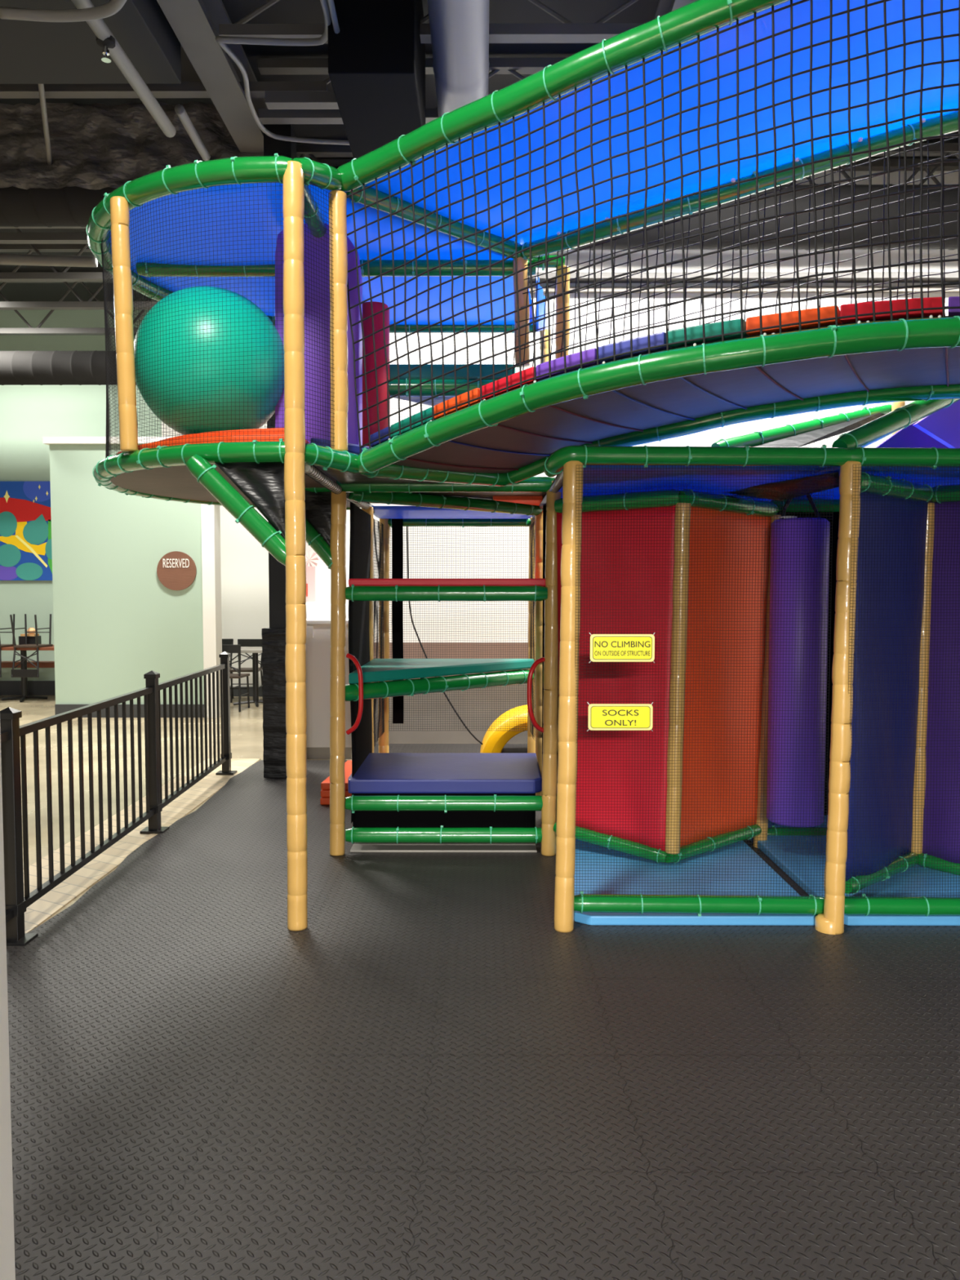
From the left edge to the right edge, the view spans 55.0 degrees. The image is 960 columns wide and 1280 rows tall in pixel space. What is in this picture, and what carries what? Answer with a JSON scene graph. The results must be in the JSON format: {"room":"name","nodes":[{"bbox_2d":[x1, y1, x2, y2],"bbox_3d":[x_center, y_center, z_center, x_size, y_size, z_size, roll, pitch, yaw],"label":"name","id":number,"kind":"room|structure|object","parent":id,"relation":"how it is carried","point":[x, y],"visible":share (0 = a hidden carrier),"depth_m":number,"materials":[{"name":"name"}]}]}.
{"room":"indoor playground","nodes":[
{"label":"indoor playground","id":0,"kind":"room"},
{"bbox_2d":[0,729,15,1279],"bbox_3d":[-0.764,0.153,0.712,0.160,2.712,1.200,0,3,0],"label":"wall","id":1,"kind":"structure","parent":0,"point":[7,1270],"depth_m":1.32,"materials":[{"name":"white paint"}]},
{"bbox_2d":[0,309,161,680],"bbox_3d":[-8.802,-2.014,13.845,8.300,5.850,0.200,0,3,0],"label":"wall","id":2,"kind":"structure","parent":0,"point":[28,414],"depth_m":13.67,"materials":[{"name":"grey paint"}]},
{"bbox_2d":[0,481,52,580],"bbox_3d":[-7.035,-1.622,13.725,1.404,1.469,0.038,0,3,0],"label":"painting","id":3,"kind":"object","parent":2,"relation":"attached to","point":[25,517],"visible":0.9,"depth_m":13.71,"materials":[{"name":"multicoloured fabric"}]},
{"bbox_2d":[0,680,55,694],"bbox_3d":[-8.802,0.720,13.867,8.300,0.212,0.040,0,3,0],"label":"baseboard","id":4,"kind":"structure","parent":2,"relation":"attached to","point":[6,687],"depth_m":13.84,"materials":[{"name":"grey"}]},
{"bbox_2d":[48,444,204,717],"bbox_3d":[-3.249,-0.718,11.379,3.978,3.341,0.220,0,3,0],"label":"wall","id":5,"kind":"structure","parent":0,"point":[116,623],"depth_m":11.30,"materials":[{"name":"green paint"}]},
{"bbox_2d":[42,436,172,445],"bbox_3d":[-3.274,-2.426,11.300,4.028,0.080,0.320,0,3,0],"label":"trim","id":6,"kind":"structure","parent":5,"relation":"on","point":[46,440],"depth_m":11.15,"materials":[{"name":"white"}]},
{"bbox_2d":[156,551,196,590],"bbox_3d":[-3.708,-0.845,11.266,0.478,0.478,0.034,0,3,0],"label":"sign","id":7,"kind":"object","parent":5,"relation":"attached to","point":[176,570],"visible":1,"depth_m":11.26,"materials":[{"name":"brown wood"}]},
{"bbox_2d":[200,503,222,717],"bbox_3d":[-2.327,-0.393,11.403,2.133,2.690,0.260,0,3,0],"label":"trim","id":8,"kind":"structure","parent":5,"relation":"attached to","point":[210,514],"depth_m":11.29,"materials":[{"name":"white paint"}]},
{"bbox_2d":[0,694,351,924],"bbox_3d":[-2.236,1.379,4.085,21.500,0.088,20.000,0,3,0],"label":"floor","id":9,"kind":"structure","parent":0,"point":[246,735],"depth_m":8.81,"materials":[{"name":"tile"}]},
{"bbox_2d":[0,644,53,702],"bbox_3d":[-6.537,0.473,13.215,1.500,0.772,0.700,0,3,0],"label":"dining table","id":10,"kind":"object","parent":9,"relation":"on","point":[23,651],"visible":0.62,"depth_m":13.18,"materials":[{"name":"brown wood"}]},
{"bbox_2d":[0,613,14,677],"bbox_3d":[-6.835,0.073,12.970,0.399,0.872,0.456,0,3,0],"label":"dining chair","id":11,"kind":"object","parent":10,"relation":"on","point":[12,644],"visible":0.75,"depth_m":12.97,"materials":[{"name":"black metal"}]},
{"bbox_2d":[18,627,41,644],"bbox_3d":[-6.494,-0.048,13.298,0.240,0.259,0.180,0,3,0],"label":"condiment caddy","id":12,"kind":"object","parent":10,"relation":"on","point":[31,637],"visible":0.7,"depth_m":13.21,"materials":[{"name":"black metal"}]},
{"bbox_2d":[18,635,41,644],"bbox_3d":[-6.494,0.012,13.301,0.240,0.139,0.180,0,3,0],"label":"tray","id":13,"kind":"object","parent":12,"relation":"on","point":[30,639],"depth_m":13.21,"materials":[{"name":"black metal"}]},
{"bbox_2d":[9,613,53,677],"bbox_3d":[-6.312,0.073,12.968,0.399,0.872,0.456,0,3,0],"label":"dining chair","id":14,"kind":"object","parent":10,"relation":"on","point":[15,673],"visible":1,"depth_m":12.80,"materials":[{"name":"black metal"}]},
{"bbox_2d":[1,661,54,667],"bbox_3d":[-6.835,0.578,13.697,2.100,0.512,0.250,0,3,0],"label":"bench","id":15,"kind":"object","parent":9,"relation":"on","point":[4,664],"visible":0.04,"depth_m":13.56,"materials":[{"name":"brown wood"}]},
{"bbox_2d":[22,758,260,933],"bbox_3d":[-2.296,1.398,2.809,0.490,0.008,11.450,0,3,0],"label":"tile strip","id":16,"kind":"object","parent":9,"relation":"on","point":[76,884],"visible":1,"depth_m":5.53,"materials":[{"name":"beige tile"}]},
{"bbox_2d":[0,651,237,946],"bbox_3d":[-2.071,0.758,5.023,0.174,1.039,5.668,0,3,-2],"label":"metal fence","id":17,"kind":"object","parent":16,"relation":"on","point":[15,904],"visible":0.94,"depth_m":5.02,"materials":[{"name":"black metal"}]},
{"bbox_2d":[222,639,233,698],"bbox_3d":[-3.737,0.430,13.128,0.399,0.872,0.456,0,3,-6],"label":"dining chair","id":18,"kind":"object","parent":9,"relation":"on","point":[224,642],"visible":0.15,"depth_m":13.30,"materials":[{"name":"black metal"}]},
{"bbox_2d":[222,644,249,711],"bbox_3d":[-3.268,0.484,12.078,0.399,0.872,0.456,0,3,0],"label":"dining chair","id":19,"kind":"object","parent":9,"relation":"on","point":[228,648],"visible":0.56,"depth_m":11.90,"materials":[{"name":"brown"}]},
{"bbox_2d":[229,639,262,702],"bbox_3d":[-3.297,0.432,13.077,0.399,0.872,0.456,0,3,0],"label":"dining chair","id":20,"kind":"object","parent":9,"relation":"on","point":[243,642],"visible":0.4,"depth_m":13.23,"materials":[{"name":"black metal"}]},
{"bbox_2d":[233,647,262,706],"bbox_3d":[-3.087,0.502,12.674,0.700,0.772,0.700,0,3,0],"label":"dining table","id":21,"kind":"object","parent":9,"relation":"on","point":[255,651],"visible":0.55,"depth_m":12.64,"materials":[{"name":"black metal"}]},
{"bbox_2d":[6,743,959,1279],"bbox_3d":[1.219,1.362,3.451,6.586,0.011,11.760,0,3,0],"label":"floor mat","id":22,"kind":"object","parent":9,"relation":"on","point":[428,1077],"visible":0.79,"depth_m":2.92,"materials":[{"name":"black rubber"}]},
{"bbox_2d":[261,124,296,777],"bbox_3d":[-1.647,-1.516,7.657,0.288,5.300,0.345,0,3,0],"label":"column","id":23,"kind":"structure","parent":22,"relation":"on","point":[273,637],"depth_m":7.60,"materials":[{"name":"black plastic"}]},
{"bbox_2d":[320,760,351,804],"bbox_3d":[-0.876,1.085,7.087,0.549,0.161,0.900,0,3,0],"label":"mat","id":24,"kind":"object","parent":22,"relation":"on","point":[325,785],"visible":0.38,"depth_m":6.64,"materials":[{"name":"orange plastic"}]},
{"bbox_2d":[350,843,537,852],"bbox_3d":[-0.215,1.242,5.505,1.102,0.014,0.150,0,3,0],"label":"threshold","id":25,"kind":"object","parent":22,"relation":"on","point":[357,847],"visible":1,"depth_m":5.48,"materials":[{"name":"grey metal"}]},
{"bbox_2d":[480,704,527,752],"bbox_3d":[0.491,0.840,8.511,1.000,0.495,1.085,0,3,0],"label":"slide","id":26,"kind":"object","parent":22,"relation":"on","point":[494,740],"visible":0.37,"depth_m":8.00,"materials":[{"name":"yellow plastic"}]},
{"bbox_2d":[85,0,959,934],"bbox_3d":[0.913,-0.775,5.456,5.754,4.135,4.291,1,3,25],"label":"play structure","id":27,"kind":"object","parent":22,"relation":"on","point":[699,105],"visible":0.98,"depth_m":4.35,"materials":[{"name":"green plastic"}]},
{"bbox_2d":[133,285,284,435],"bbox_3d":[-1.381,-1.417,4.748,0.768,0.777,0.768,0,3,0],"label":"ball","id":28,"kind":"object","parent":27,"relation":"on","point":[231,406],"visible":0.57,"depth_m":4.47,"materials":[{"name":"teal plastic"}]},
{"bbox_2d":[586,702,653,731],"bbox_3d":[0.626,0.344,4.118,0.296,0.133,0.018,0,3,0],"label":"sign","id":29,"kind":"object","parent":27,"relation":"attached to","point":[601,717],"visible":1,"depth_m":4.11,"materials":[{"name":"yellow plastic"}]},
{"bbox_2d":[588,632,655,662],"bbox_3d":[0.632,0.035,4.102,0.295,0.137,0.018,0,3,0],"label":"sign","id":30,"kind":"object","parent":27,"relation":"attached to","point":[603,647],"visible":1,"depth_m":4.09,"materials":[{"name":"yellow plastic"}]},
{"bbox_2d":[766,495,830,827],"bbox_3d":[1.778,0.075,5.155,0.310,1.898,0.310,0,3,0],"label":"hanging bag","id":31,"kind":"object","parent":27,"relation":"hanging from","point":[821,530],"visible":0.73,"depth_m":5.04,"materials":[{"name":"purple plastic"}]},
{"bbox_2d":[573,839,816,925],"bbox_3d":[1.011,1.242,5.203,1.138,0.045,1.930,0,3,0],"label":"floor mat","id":32,"kind":"object","parent":22,"relation":"on","point":[589,918],"visible":0.38,"depth_m":4.71,"materials":[{"name":"blue plastic"}]},
{"bbox_2d":[749,815,959,925],"bbox_3d":[2.292,1.243,5.199,1.253,0.045,1.930,0,3,0],"label":"floor mat","id":33,"kind":"object","parent":22,"relation":"on","point":[850,920],"visible":0.25,"depth_m":4.75,"materials":[{"name":"blue plastic"}]},
{"bbox_2d":[161,421,269,686],"bbox_3d":[-2.802,-2.002,13.624,3.700,5.850,0.200,0,3,0],"label":"wall","id":34,"kind":"structure","parent":0,"point":[245,593],"depth_m":13.59,"materials":[{"name":"white paint"}]},
{"bbox_2d":[230,686,262,696],"bbox_3d":[-2.803,0.766,13.653,3.700,0.142,0.030,0,3,0],"label":"baseboard","id":35,"kind":"structure","parent":34,"relation":"attached to","point":[251,688],"depth_m":13.64,"materials":[{"name":"grey"}]},
{"bbox_2d":[305,623,351,747],"bbox_3d":[-1.494,0.400,8.913,0.650,1.142,0.850,0,3,0],"label":"wall","id":36,"kind":"structure","parent":0,"point":[318,646],"depth_m":8.49,"materials":[{"name":"white paint"}]},
{"bbox_2d":[306,626,313,637],"bbox_3d":[-1.587,-0.077,8.453,0.114,0.106,0.020,0,3,0],"label":"switch plate","id":37,"kind":"object","parent":36,"relation":"attached to","point":[309,628],"visible":0.5,"depth_m":8.44,"materials":[{"name":"white plastic"}]},
{"bbox_2d":[306,617,348,623],"bbox_3d":[-1.494,-0.185,8.868,0.670,0.030,0.880,0,3,0],"label":"trim","id":38,"kind":"structure","parent":36,"relation":"on","point":[309,620],"depth_m":8.43,"materials":[{"name":"white wood"}]},
{"bbox_2d":[306,747,351,759],"bbox_3d":[-1.494,1.026,8.956,0.610,0.112,0.830,0,3,0],"label":"baseboard","id":39,"kind":"structure","parent":36,"relation":"attached to","point":[312,753],"depth_m":8.54,"materials":[{"name":"grey rubber"}]},
{"bbox_2d":[0,0,958,335],"bbox_3d":[-2.186,-4.054,3.802,21.600,0.930,20.000,0,3,0],"label":"ceiling","id":40,"kind":"structure","parent":0,"point":[291,85],"depth_m":7.12,"materials":[{"name":"black"}]},
{"bbox_2d":[0,253,97,266],"bbox_3d":[-3.934,-3.457,8.396,0.847,0.100,0.100,0,3,-4],"label":"conduit","id":41,"kind":"object","parent":40,"relation":"attached to","point":[5,259],"visible":0.99,"depth_m":8.36,"materials":[{"name":"grey metal"}]},
{"bbox_2d":[0,350,137,385],"bbox_3d":[-7.058,-3.499,11.859,9.800,0.430,0.430,0,3,0],"label":"air duct","id":42,"kind":"object","parent":40,"relation":"hanging from","point":[17,367],"visible":0.23,"depth_m":11.67,"materials":[{"name":"grey metal"}]},
{"bbox_2d":[0,0,181,84],"bbox_3d":[-5.253,-4.087,6.069,6.250,0.300,1.010,0,3,0],"label":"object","id":43,"kind":"structure","parent":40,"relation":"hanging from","point":[32,52],"depth_m":6.16,"materials":[{"name":"black metal"}]},
{"bbox_2d":[37,84,52,164],"bbox_3d":[-3.222,-4.024,6.773,0.045,0.040,2.419,-1,3,-22],"label":"conduit","id":44,"kind":"object","parent":43,"relation":"attached to","point":[41,86],"visible":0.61,"depth_m":7.18,"materials":[{"name":"grey metal"}]},
{"bbox_2d":[71,0,176,137],"bbox_3d":[-2.269,-3.596,4.527,0.090,0.090,4.400,0,3,0],"label":"pipe","id":45,"kind":"object","parent":40,"relation":"attached to","point":[99,27],"visible":0.96,"depth_m":5.93,"materials":[{"name":"grey metal"}]},
{"bbox_2d":[0,0,126,22],"bbox_3d":[-2.284,-3.539,5.165,0.863,0.060,0.203,1,3,15],"label":"conduit","id":46,"kind":"object","parent":45,"relation":"attached to","point":[112,7],"visible":1,"depth_m":5.20,"materials":[{"name":"grey metal"}]},
{"bbox_2d":[96,35,115,62],"bbox_3d":[-2.266,-3.582,5.582,0.110,0.138,0.110,0,3,0],"label":"sprinkler head","id":47,"kind":"object","parent":45,"relation":"attached to","point":[108,42],"visible":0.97,"depth_m":5.57},
{"bbox_2d":[0,101,263,190],"bbox_3d":[-5.372,-4.211,7.861,7.200,0.700,0.162,0,3,0],"label":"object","id":48,"kind":"object","parent":40,"relation":"hanging from","point":[95,146],"visible":0.65,"depth_m":7.85,"materials":[{"name":"grey plastic"}]},
{"bbox_2d":[0,166,338,227],"bbox_3d":[-6.571,-3.927,8.180,10.800,0.492,0.492,0,3,0],"label":"air duct","id":49,"kind":"object","parent":40,"relation":"hanging from","point":[73,206],"visible":0.15,"depth_m":7.99,"materials":[{"name":"metal"}]},
{"bbox_2d":[174,103,210,160],"bbox_3d":[-2.173,-3.834,6.985,0.071,0.070,0.732,0,3,-2],"label":"conduit","id":50,"kind":"object","parent":40,"relation":"attached to","point":[180,109],"visible":0.99,"depth_m":6.91,"materials":[{"name":"grey metal"}]},
{"bbox_2d":[214,35,349,145],"bbox_3d":[-1.515,-3.926,6.811,0.646,0.036,1.674,2,4,32],"label":"conduit","id":51,"kind":"object","parent":40,"relation":"attached to","point":[224,46],"visible":0.87,"depth_m":6.99,"materials":[{"name":"grey metal"}]},
{"bbox_2d":[327,0,425,157],"bbox_3d":[-0.663,-3.942,6.156,0.530,0.900,1.100,0,3,0],"label":"duct","id":52,"kind":"object","parent":40,"relation":"hanging from","point":[376,59],"visible":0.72,"depth_m":5.67,"materials":[{"name":"black metal"}]},
{"bbox_2d":[217,0,331,45],"bbox_3d":[-1.173,-3.768,5.698,0.916,0.040,0.413,2,4,34],"label":"conduit","id":53,"kind":"object","parent":52,"relation":"attached to","point":[220,39],"visible":0.91,"depth_m":5.79,"materials":[{"name":"grey metal"}]},
{"bbox_2d":[327,0,339,33],"bbox_3d":[-0.884,-3.746,6.255,0.040,0.036,2.088,0,3,-1],"label":"conduit","id":54,"kind":"object","parent":52,"relation":"attached to","point":[331,2],"visible":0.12,"depth_m":5.45,"materials":[{"name":"grey metal"}]},
{"bbox_2d":[427,0,489,117],"bbox_3d":[-0.133,-3.659,3.615,0.373,0.373,7.200,0,3,0],"label":"air duct","id":55,"kind":"object","parent":40,"relation":"hanging from","point":[460,28],"visible":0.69,"depth_m":5.66,"materials":[{"name":"grey metal"}]},
{"bbox_2d":[569,183,958,250],"bbox_3d":[4.328,-3.581,7.809,8.000,0.512,0.512,0,3,0],"label":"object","id":56,"kind":"object","parent":40,"relation":"hanging from","point":[950,197],"visible":0.4,"depth_m":7.61,"materials":[{"name":"black paint"}]},
{"bbox_2d":[305,170,959,642],"bbox_3d":[3.283,-1.778,9.309,10.300,5.850,0.200,0,3,0],"label":"wall","id":57,"kind":"structure","parent":0,"point":[321,608],"depth_m":9.16,"materials":[{"name":"white paint"}]},
{"bbox_2d":[305,550,319,601],"bbox_3d":[-1.702,-0.640,9.198,0.194,0.513,0.025,0,3,0],"label":"wall decoration","id":58,"kind":"object","parent":57,"relation":"attached to","point":[310,571],"visible":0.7,"depth_m":9.20,"materials":[{"name":"pink paper"}]},
{"bbox_2d":[373,680,528,743],"bbox_3d":[3.557,0.731,9.326,9.750,0.661,0.025,0,3,0],"label":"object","id":59,"kind":"structure","parent":57,"relation":"attached to","point":[397,735],"depth_m":9.33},
{"bbox_2d":[374,642,527,679],"bbox_3d":[3.557,0.214,9.296,9.750,0.376,0.030,0,3,0],"label":"trim","id":60,"kind":"structure","parent":57,"relation":"attached to","point":[462,646],"depth_m":9.29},
{"bbox_2d":[528,271,959,283],"bbox_3d":[4.332,-3.556,9.037,8.200,0.055,0.150,0,3,0],"label":"trim","id":61,"kind":"structure","parent":57,"relation":"attached to","point":[861,277],"depth_m":8.97,"materials":[{"name":"paint"}]},
{"bbox_2d":[528,286,959,293],"bbox_3d":[4.332,-3.454,9.088,8.200,0.043,0.060,0,3,0],"label":"trim","id":62,"kind":"structure","parent":57,"relation":"attached to","point":[603,289],"depth_m":9.07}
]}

